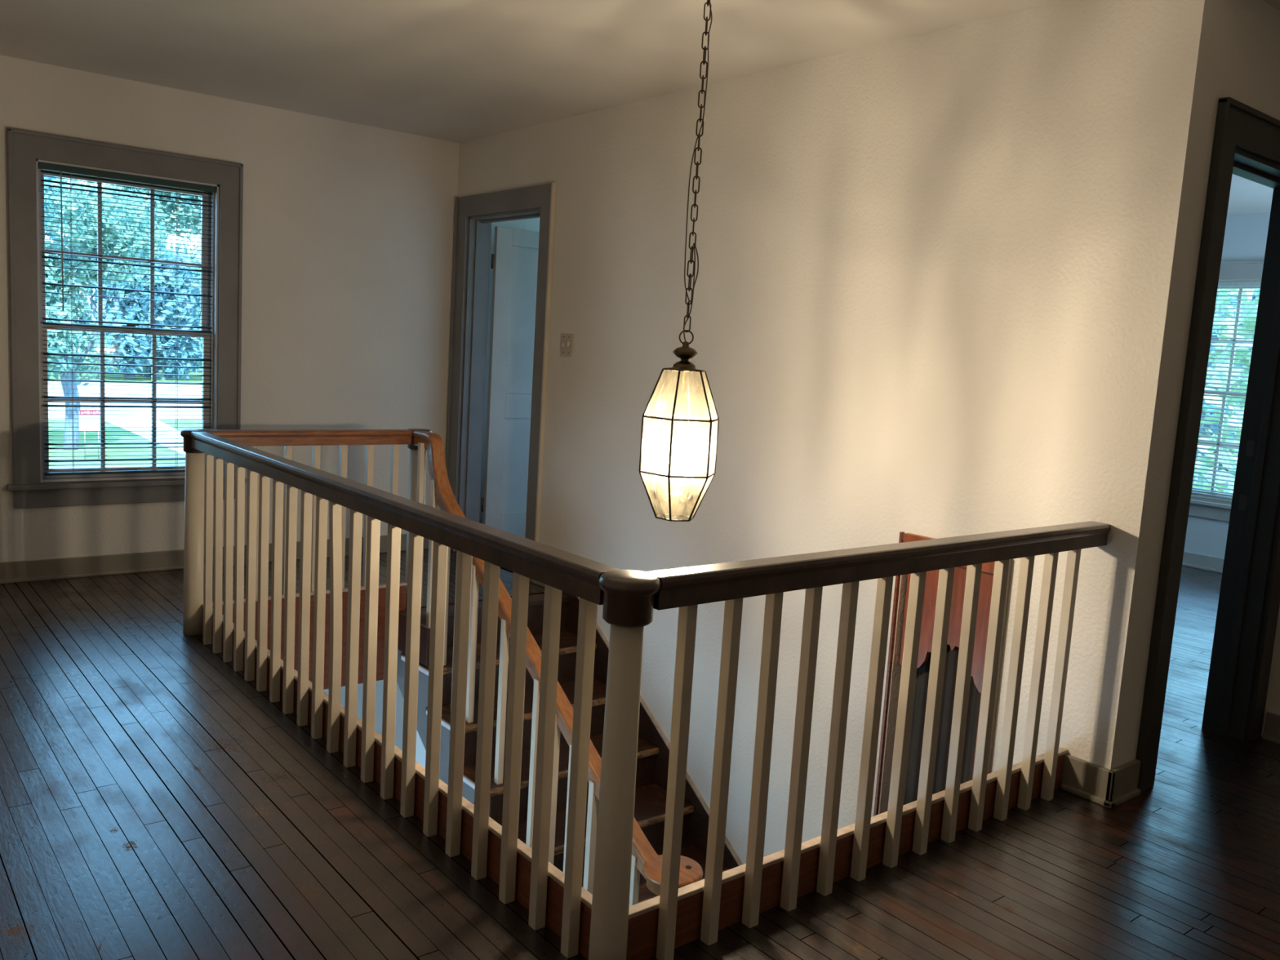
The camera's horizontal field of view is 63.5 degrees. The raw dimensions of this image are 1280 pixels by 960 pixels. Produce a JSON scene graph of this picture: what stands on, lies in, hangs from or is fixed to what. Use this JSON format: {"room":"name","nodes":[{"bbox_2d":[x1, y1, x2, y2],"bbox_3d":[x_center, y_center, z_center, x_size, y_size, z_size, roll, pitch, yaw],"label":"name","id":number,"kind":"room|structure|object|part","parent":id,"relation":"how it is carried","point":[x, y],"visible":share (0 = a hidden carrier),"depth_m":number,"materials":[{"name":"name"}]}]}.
{"room":"stair landing","nodes":[
{"label":"stair landing","id":0,"kind":"room"},
{"bbox_2d":[0,54,540,750],"bbox_3d":[-1.142,0.584,7.015,8.950,5.455,0.200,-2,9,-39],"label":"wall","id":1,"kind":"structure","parent":0,"point":[348,228],"depth_m":5.95,"materials":[{"name":"beige paint"}]},
{"bbox_2d":[6,127,246,508],"bbox_3d":[-2.703,-0.801,5.467,1.160,1.846,0.245,-2,9,-39],"label":"window","id":2,"kind":"structure","parent":1,"relation":"in","point":[25,148],"depth_m":5.36,"materials":[{"name":"grey paint"}]},
{"bbox_3d":[-2.717,-1.185,5.465,0.844,0.812,0.034,-2,9,-39],"label":"sash","id":3,"kind":"part","parent":2,"relation":"part of","materials":[{"name":"white paint"}]},
{"bbox_3d":[-2.738,-0.415,5.531,0.844,0.793,0.034,-2,9,-39],"label":"sash","id":4,"kind":"part","parent":2,"relation":"part of","materials":[{"name":"white paint"}]},
{"bbox_3d":[-2.701,0.017,5.508,1.160,0.028,0.085,-2,9,-39],"label":"sill","id":5,"kind":"part","parent":2,"relation":"part of","materials":[{"name":"grey paint"}]},
{"bbox_2d":[37,161,216,475],"bbox_3d":[-2.669,-0.806,5.425,0.840,1.557,0.049,-2,9,-39],"label":"mini blinds","id":6,"kind":"object","parent":2,"relation":"attached to","point":[43,166],"visible":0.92,"depth_m":5.40,"materials":[{"name":"white plastic"}]},
{"bbox_3d":[-2.892,-0.787,5.260,0.002,1.514,0.028,-2,9,-39],"label":"ladder cord","id":7,"kind":"part","parent":6,"relation":"part of","materials":[{"name":"white fabric"}]},
{"bbox_3d":[-2.721,-0.043,5.529,0.816,0.014,0.024,-2,9,-39],"label":"rail","id":8,"kind":"part","parent":6,"relation":"part of","materials":[{"name":"white plastic"}]},
{"bbox_3d":[-2.498,-0.803,5.575,0.002,1.514,0.028,-2,9,-39],"label":"ladder cord","id":9,"kind":"part","parent":6,"relation":"part of","materials":[{"name":"white fabric"}]},
{"bbox_3d":[-2.368,-1.219,5.579,0.005,0.682,0.015,10,10,41],"label":"lift cord","id":10,"kind":"part","parent":6,"relation":"part of","materials":[{"name":"white fabric"}]},
{"bbox_2d":[0,533,428,583],"bbox_3d":[-2.905,0.454,5.416,4.209,0.105,0.032,-2,9,-39],"label":"baseboard","id":11,"kind":"structure","parent":1,"relation":"attached to","point":[18,571],"depth_m":5.46,"materials":[{"name":"beige paint"}]},
{"bbox_2d":[415,728,426,768],"bbox_3d":[-0.280,2.471,4.163,0.035,2.540,2.860,-2,9,-39],"label":"wall","id":12,"kind":"structure","parent":0,"point":[420,753],"depth_m":5.07,"materials":[{"name":"paint"}]},
{"bbox_2d":[0,548,1279,959],"bbox_3d":[1.327,1.109,3.963,8.950,0.320,7.720,-2,9,-39],"label":"floor","id":13,"kind":"structure","parent":0,"point":[156,803],"depth_m":2.82,"materials":[{"name":"brown wood"}]},
{"bbox_2d":[180,428,211,635],"bbox_3d":[-1.939,0.227,4.512,0.128,0.898,0.128,-2,9,-39],"label":"newel post","id":14,"kind":"object","parent":13,"relation":"on","point":[193,553],"visible":0.73,"depth_m":4.48,"materials":[{"name":"beige paint"}]},
{"bbox_2d":[209,429,412,689],"bbox_3d":[-1.541,0.384,4.852,0.956,1.240,0.087,-2,9,-39],"label":"railing","id":15,"kind":"object","parent":13,"relation":"on","point":[258,438],"visible":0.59,"depth_m":4.88,"materials":[{"name":"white wood"}]},
{"bbox_3d":[-1.506,-0.197,4.788,0.944,0.069,0.072,-2,9,-39],"label":"handrail","id":16,"kind":"part","parent":15,"relation":"part of","materials":[{"name":"red wood"}]},
{"bbox_2d":[190,431,620,959],"bbox_3d":[-0.999,0.607,3.356,0.081,1.240,2.957,-2,9,-39],"label":"railing","id":17,"kind":"object","parent":13,"relation":"on","point":[557,900],"visible":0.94,"depth_m":2.88,"materials":[{"name":"brown wood"}]},
{"bbox_3d":[-0.973,0.026,3.287,0.072,0.069,2.933,-2,9,-39],"label":"handrail","id":18,"kind":"part","parent":17,"relation":"part of","materials":[{"name":"brown wood"}]},
{"bbox_2d":[404,428,431,607],"bbox_3d":[-1.120,0.193,5.168,0.128,0.898,0.128,-2,9,-39],"label":"newel post","id":19,"kind":"object","parent":13,"relation":"on","point":[413,448],"visible":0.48,"depth_m":5.11,"materials":[{"name":"beige paint"}]},
{"bbox_2d":[588,569,661,959],"bbox_3d":[-0.047,0.639,2.173,0.128,0.898,0.128,-2,9,-39],"label":"newel post","id":20,"kind":"object","parent":13,"relation":"on","point":[628,595],"visible":1,"depth_m":2.14,"materials":[{"name":"beige paint"}]},
{"bbox_2d":[626,520,1111,959],"bbox_3d":[0.704,0.779,2.803,1.870,1.240,0.081,-2,9,-39],"label":"railing","id":21,"kind":"object","parent":13,"relation":"on","point":[676,917],"visible":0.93,"depth_m":2.64,"materials":[{"name":"brown wood"}]},
{"bbox_3d":[0.746,0.200,2.729,1.856,0.069,0.072,-2,9,-39],"label":"handrail","id":22,"kind":"part","parent":21,"relation":"part of","materials":[{"name":"brown wood"}]},
{"bbox_2d":[0,0,1279,214],"bbox_3d":[1.488,-1.655,3.737,9.100,0.120,7.920,-2,9,-39],"label":"ceiling","id":23,"kind":"structure","parent":0,"point":[456,71],"depth_m":4.32,"materials":[{"name":"paint"}]},
{"bbox_2d":[639,0,719,521],"bbox_3d":[0.153,-0.722,2.956,0.218,1.690,0.235,-2,9,-39],"label":"pendant lantern","id":24,"kind":"object","parent":23,"relation":"hanging from","point":[687,445],"visible":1,"depth_m":2.98,"materials":[{"name":"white glass"}]},
{"bbox_3d":[0.019,-0.111,3.059,0.092,0.161,0.070,-2,9,-39],"label":"pane","id":25,"kind":"part","parent":24,"relation":"part of","materials":[{"name":"beige glass"}]},
{"bbox_3d":[0.035,0.038,3.072,0.051,0.135,0.116,5,7,14],"label":"pane","id":26,"kind":"part","parent":24,"relation":"part of","materials":[{"name":"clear glass"}]},
{"bbox_3d":[0.050,-0.257,3.035,0.045,0.139,0.116,5,7,14],"label":"pane","id":27,"kind":"part","parent":24,"relation":"part of","materials":[{"name":"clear glass"}]},
{"bbox_3d":[0.046,-0.097,2.964,0.014,0.161,0.115,-2,9,-39],"label":"pane","id":28,"kind":"part","parent":24,"relation":"part of","materials":[{"name":"beige glass"}]},
{"bbox_3d":[0.055,0.048,3.001,0.116,0.135,0.051,10,10,44],"label":"pane","id":29,"kind":"part","parent":24,"relation":"part of","materials":[{"name":"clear glass"}]},
{"bbox_3d":[0.072,0.035,3.031,0.062,0.056,0.032,-2,9,-39],"label":"arm","id":30,"kind":"part","parent":24,"relation":"part of","materials":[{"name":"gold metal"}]},
{"bbox_3d":[0.070,-0.247,2.961,0.116,0.139,0.045,10,10,44],"label":"pane","id":31,"kind":"part","parent":24,"relation":"part of","materials":[{"name":"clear glass"}]},
{"bbox_3d":[0.069,-0.100,3.004,0.031,0.082,0.031,-2,9,-39],"label":"bulb","id":32,"kind":"part","parent":24,"relation":"part of","materials":[{"name":"white glass"}]},
{"bbox_3d":[0.087,0.034,3.125,0.116,0.135,0.051,1,8,-16],"label":"pane","id":33,"kind":"part","parent":24,"relation":"part of","materials":[{"name":"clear glass"}]},
{"bbox_3d":[0.089,-0.116,3.131,0.106,0.161,0.045,-2,9,-39],"label":"pane","id":34,"kind":"part","parent":24,"relation":"part of","materials":[{"name":"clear glass"}]},
{"bbox_3d":[0.104,-0.261,3.090,0.116,0.139,0.045,1,8,-16],"label":"pane","id":35,"kind":"part","parent":24,"relation":"part of","materials":[{"name":"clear glass"}]},
{"bbox_3d":[0.116,-0.117,3.034,0.052,0.412,0.052,-2,9,-39],"label":"stem","id":36,"kind":"part","parent":24,"relation":"part of","materials":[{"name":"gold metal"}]},
{"bbox_3d":[0.131,-0.360,3.003,0.120,0.084,0.120,-2,9,-39],"label":"crown","id":37,"kind":"part","parent":24,"relation":"part of","materials":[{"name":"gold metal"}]},
{"bbox_3d":[0.129,0.040,3.018,0.032,0.056,0.062,-2,9,-39],"label":"arm","id":38,"kind":"part","parent":24,"relation":"part of","materials":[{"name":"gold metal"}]},
{"bbox_3d":[0.127,0.055,2.983,0.116,0.135,0.051,1,8,-16],"label":"pane","id":39,"kind":"part","parent":24,"relation":"part of","materials":[{"name":"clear glass"}]},
{"bbox_3d":[0.146,-0.094,2.990,0.031,0.082,0.031,-2,9,-39],"label":"bulb","id":40,"kind":"part","parent":24,"relation":"part of","materials":[{"name":"white glass"}]},
{"bbox_3d":[0.142,-0.088,2.940,0.106,0.161,0.045,-2,9,-39],"label":"pane","id":41,"kind":"part","parent":24,"relation":"part of","materials":[{"name":"white glass"}]},
{"bbox_3d":[0.142,0.034,3.075,0.062,0.056,0.032,-2,9,-39],"label":"arm","id":42,"kind":"part","parent":24,"relation":"part of","materials":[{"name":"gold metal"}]},
{"bbox_3d":[0.145,-0.240,2.943,0.116,0.139,0.045,1,8,-16],"label":"pane","id":43,"kind":"part","parent":24,"relation":"part of","materials":[{"name":"beige glass"}]},
{"bbox_3d":[0.162,-0.103,3.067,0.031,0.082,0.031,-2,9,-39],"label":"bulb","id":44,"kind":"part","parent":24,"relation":"part of","materials":[{"name":"white glass"}]},
{"bbox_3d":[0.159,0.041,3.107,0.116,0.135,0.051,10,10,44],"label":"pane","id":45,"kind":"part","parent":24,"relation":"part of","materials":[{"name":"beige glass"}]},
{"bbox_3d":[0.167,-0.961,2.920,0.044,1.137,0.016,4,7,2],"label":"cord","id":46,"kind":"part","parent":24,"relation":"part of","materials":[{"name":"black metal"}]},
{"bbox_3d":[0.179,0.051,3.036,0.051,0.135,0.116,5,7,14],"label":"pane","id":47,"kind":"part","parent":24,"relation":"part of","materials":[{"name":"beige glass"}]},
{"bbox_3d":[0.185,-0.107,3.107,0.014,0.161,0.115,-2,9,-39],"label":"pane","id":48,"kind":"part","parent":24,"relation":"part of","materials":[{"name":"white glass"}]},
{"bbox_3d":[0.178,-0.254,3.072,0.116,0.139,0.045,10,10,44],"label":"pane","id":49,"kind":"part","parent":24,"relation":"part of","materials":[{"name":"beige glass"}]},
{"bbox_3d":[0.199,-0.244,2.998,0.045,0.139,0.116,5,7,14],"label":"pane","id":50,"kind":"part","parent":24,"relation":"part of","materials":[{"name":"beige glass"}]},
{"bbox_3d":[0.212,-0.093,3.011,0.092,0.161,0.070,-2,9,-39],"label":"pane","id":51,"kind":"part","parent":24,"relation":"part of","materials":[{"name":"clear glass"}]},
{"bbox_2d":[457,0,1226,864],"bbox_3d":[0.143,0.906,5.091,0.170,5.455,4.453,-2,9,-39],"label":"wall","id":52,"kind":"structure","parent":0,"point":[942,287],"depth_m":3.94,"materials":[{"name":"beige paint"}]},
{"bbox_2d":[445,182,556,582],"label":"door","id":53,"kind":"structure","parent":52,"relation":"in","point":[522,260],"depth_m":6.54,"materials":[{"name":"grey paint"}]},
{"bbox_3d":[-0.645,-0.642,6.828,0.580,1.730,0.011,-2,9,-39],"label":"panel","id":54,"kind":"part","parent":53,"relation":"part of","materials":[{"name":"grey paint"}]},
{"bbox_2d":[531,579,544,586],"bbox_3d":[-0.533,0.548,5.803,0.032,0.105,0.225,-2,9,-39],"label":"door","id":55,"kind":"structure","parent":52,"relation":"in","point":[535,582],"depth_m":5.83,"materials":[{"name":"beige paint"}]},
{"bbox_2d":[560,333,573,356],"bbox_3d":[-0.401,-0.730,5.581,0.020,0.122,0.116,-2,9,-39],"label":"light switch","id":56,"kind":"object","parent":52,"relation":"attached to","point":[566,340],"visible":1,"depth_m":5.58,"materials":[{"name":"plastic"}]},
{"bbox_2d":[903,644,981,804],"bbox_3d":[1.121,1.269,3.917,0.038,1.650,0.387,-2,9,-39],"label":"curtain","id":57,"kind":"object","parent":52,"relation":"hanging from","point":[916,740],"visible":0.04,"depth_m":3.88,"materials":[{"name":"grey fabric"}]},
{"bbox_2d":[1060,754,1140,808],"bbox_3d":[1.515,0.971,3.408,0.201,0.115,0.193,-2,9,-39],"label":"baseboard","id":58,"kind":"structure","parent":52,"relation":"attached to","point":[1101,785],"depth_m":3.35,"materials":[{"name":"beige paint"}]},
{"bbox_2d":[1131,0,1279,760],"bbox_3d":[2.048,-0.256,3.623,1.041,2.555,0.133,-2,9,-39],"label":"wall","id":59,"kind":"structure","parent":0,"point":[1248,73],"depth_m":3.25,"materials":[{"name":"beige paint"}]},
{"bbox_2d":[1135,97,1279,795],"bbox_3d":[2.050,-0.089,3.648,1.013,2.218,0.187,-2,9,-39],"label":"door","id":60,"kind":"structure","parent":59,"relation":"in","point":[1246,140],"depth_m":3.85,"materials":[{"name":"black paint"}]},
{"bbox_3d":[2.309,0.088,3.959,0.002,0.060,0.026,-2,9,-39],"label":"strike plate","id":61,"kind":"part","parent":60,"relation":"part of","materials":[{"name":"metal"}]},
{"bbox_3d":[2.321,-0.120,3.933,0.002,0.060,0.026,-2,9,-39],"label":"strike plate","id":62,"kind":"part","parent":60,"relation":"part of","materials":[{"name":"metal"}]},
{"bbox_2d":[1183,212,1270,558],"bbox_3d":[3.882,-0.600,7.980,0.170,2.995,4.653,-2,9,-39],"label":"wall","id":63,"kind":"structure","parent":0,"point":[1245,238],"depth_m":7.38,"materials":[{"name":"paint"}]},
{"bbox_2d":[1182,551,1224,573],"bbox_3d":[4.184,0.615,7.506,0.032,0.105,2.950,-2,9,-39],"label":"baseboard","id":64,"kind":"structure","parent":63,"relation":"attached to","point":[1197,561],"depth_m":7.57,"materials":[{"name":"grey paint"}]},
{"bbox_2d":[1188,260,1263,521],"bbox_3d":[4.321,-0.625,7.404,0.245,1.846,1.150,-2,9,-39],"label":"window","id":65,"kind":"structure","parent":63,"relation":"in","point":[1244,270],"depth_m":7.47,"materials":[{"name":"grey paint"}]},
{"bbox_3d":[4.210,0.185,7.457,0.085,0.028,1.150,-2,9,-39],"label":"sill","id":66,"kind":"part","parent":65,"relation":"part of","materials":[{"name":"grey paint"}]},
{"bbox_3d":[4.312,-0.237,7.466,0.034,0.793,0.834,-2,9,-39],"label":"sash","id":67,"kind":"part","parent":65,"relation":"part of","materials":[{"name":"beige paint"}]},
{"bbox_2d":[1191,280,1261,502],"bbox_3d":[4.290,-0.623,7.380,0.034,1.570,0.830,-2,9,-39],"label":"mini blinds","id":68,"kind":"object","parent":65,"relation":"attached to","point":[1250,283],"visible":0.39,"depth_m":7.46,"materials":[{"name":"white plastic"}]},
{"bbox_3d":[4.135,-0.645,7.574,0.028,1.527,0.002,-2,9,-39],"label":"ladder cord","id":69,"kind":"part","parent":68,"relation":"part of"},
{"bbox_3d":[4.244,0.148,7.478,0.024,0.014,0.806,-2,9,-39],"label":"rail","id":70,"kind":"part","parent":68,"relation":"part of","materials":[{"name":"white plastic"}]},
{"bbox_3d":[4.390,-1.003,7.394,0.034,0.812,0.834,-2,9,-39],"label":"sash","id":71,"kind":"part","parent":65,"relation":"part of","materials":[{"name":"beige paint"}]},
{"bbox_3d":[4.260,-0.677,7.346,0.030,1.734,1.094,-2,9,-39],"label":"casing","id":72,"kind":"part","parent":65,"relation":"part of","materials":[{"name":"grey paint"}]},
{"bbox_2d":[1261,605,1279,736],"bbox_3d":[3.526,-0.054,2.734,0.140,2.555,3.400,-2,9,-39],"label":"wall","id":73,"kind":"structure","parent":0,"point":[1273,700],"depth_m":4.00,"materials":[{"name":"beige paint"}]},
{"bbox_2d":[1262,711,1279,743],"bbox_3d":[3.437,1.173,2.772,0.032,0.105,3.237,-2,9,-39],"label":"baseboard","id":74,"kind":"structure","parent":73,"relation":"attached to","point":[1272,725],"depth_m":3.99,"materials":[{"name":"beige paint"}]},
{"bbox_3d":[1.018,2.657,3.233,0.964,0.200,1.760,-2,9,-39],"label":"floor","id":75,"kind":"structure","parent":0,"visible":0},
{"bbox_2d":[396,591,742,902],"bbox_3d":[-0.028,1.860,4.470,0.995,2.308,2.785,-2,9,-39],"label":"staircase","id":76,"kind":"structure","parent":75,"relation":"on","point":[653,746],"depth_m":4.92,"materials":[{"name":"brown wood"}]},
{"bbox_2d":[413,431,702,906],"bbox_3d":[-0.464,1.004,4.396,0.218,2.225,2.134,-2,9,-39],"label":"stair railing","id":77,"kind":"object","parent":76,"relation":"on","point":[646,861],"visible":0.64,"depth_m":4.32,"materials":[{"name":"orange wood"}]},
{"label":"outside","id":78,"kind":"structure","parent":0,"visible":0},
{"bbox_2d":[48,353,1235,491],"bbox_3d":[-30.165,-6.099,71.392,180.000,0.200,134.000,-2,9,-39],"label":"lawn","id":79,"kind":"structure","parent":78,"point":[51,423],"depth_m":38.75,"materials":[{"name":"green plant"}]},
{"bbox_2d":[44,175,84,287],"bbox_3d":[-54.393,-21.297,88.111,12.931,23.426,13.231,-2,9,-39],"label":"tree","id":80,"kind":"object","parent":79,"relation":"on","point":[45,177],"visible":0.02,"depth_m":87.22,"materials":[{"name":"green plant"}]},
{"bbox_2d":[79,410,99,458],"bbox_3d":[-17.839,-1.467,33.620,0.720,1.620,0.036,-2,9,-39],"label":"sign","id":81,"kind":"object","parent":79,"relation":"on","point":[82,422],"visible":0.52,"depth_m":33.54,"materials":[{"name":"silver metal"}]},
{"bbox_3d":[-17.814,-1.923,33.565,0.720,0.700,0.020,-2,9,-39],"label":"panel","id":82,"kind":"part","parent":81,"relation":"part of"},
{"bbox_2d":[44,177,166,449],"bbox_3d":[-19.360,-5.677,35.391,5.962,9.567,4.276,-2,9,-39],"label":"tree","id":83,"kind":"object","parent":79,"relation":"on","point":[67,349],"visible":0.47,"depth_m":35.26,"materials":[{"name":"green plant"}]},
{"bbox_2d":[63,185,202,380],"bbox_3d":[-38.392,-14.893,79.828,11.243,15.374,10.757,-2,9,-39],"label":"tree","id":84,"kind":"object","parent":79,"relation":"on","point":[167,344],"visible":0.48,"depth_m":79.44,"materials":[{"name":"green plant"}]},
{"bbox_2d":[109,185,202,372],"bbox_3d":[-42.249,-20.763,95.711,12.327,22.539,13.428,-2,9,-39],"label":"tree","id":85,"kind":"object","parent":79,"relation":"on","point":[165,206],"visible":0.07,"depth_m":93.99,"materials":[{"name":"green plant"}]},
{"bbox_2d":[1191,288,1259,493],"bbox_3d":[9.568,-0.747,14.790,7.744,8.447,5.448,2,7,-12],"label":"tree","id":86,"kind":"object","parent":79,"relation":"on","point":[1219,293],"visible":0.03,"depth_m":14.66,"materials":[{"name":"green plant"}]},
{"bbox_2d":[1192,288,1260,492],"bbox_3d":[15.629,-2.098,24.329,7.817,9.708,11.006,2,7,-13],"label":"tree","id":87,"kind":"object","parent":79,"relation":"on","point":[1254,293],"visible":0.03,"depth_m":24.35,"materials":[{"name":"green plant"}]},
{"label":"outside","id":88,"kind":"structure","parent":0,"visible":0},
{"bbox_2d":[105,416,185,455],"bbox_3d":[-17.115,-1.300,39.628,2.420,0.200,23.527,-2,9,-38],"label":"path","id":89,"kind":"structure","parent":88,"point":[119,421],"depth_m":44.03,"materials":[{"name":"concrete"}]},
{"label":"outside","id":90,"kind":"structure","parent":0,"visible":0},
{"bbox_2d":[48,465,159,468],"bbox_3d":[-33.050,0.593,17.270,47.400,0.200,4.000,-2,9,-39],"label":"path","id":91,"kind":"structure","parent":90,"point":[141,465],"depth_m":32.23,"materials":[{"name":"concrete"}]},
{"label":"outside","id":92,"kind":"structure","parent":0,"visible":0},
{"bbox_2d":[48,381,201,419],"bbox_3d":[-23.621,-4.695,63.301,180.000,0.200,35.000,-2,9,-39],"label":"street","id":93,"kind":"structure","parent":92,"point":[183,389],"depth_m":61.13,"materials":[{"name":"grey asphalt"}]}
]}

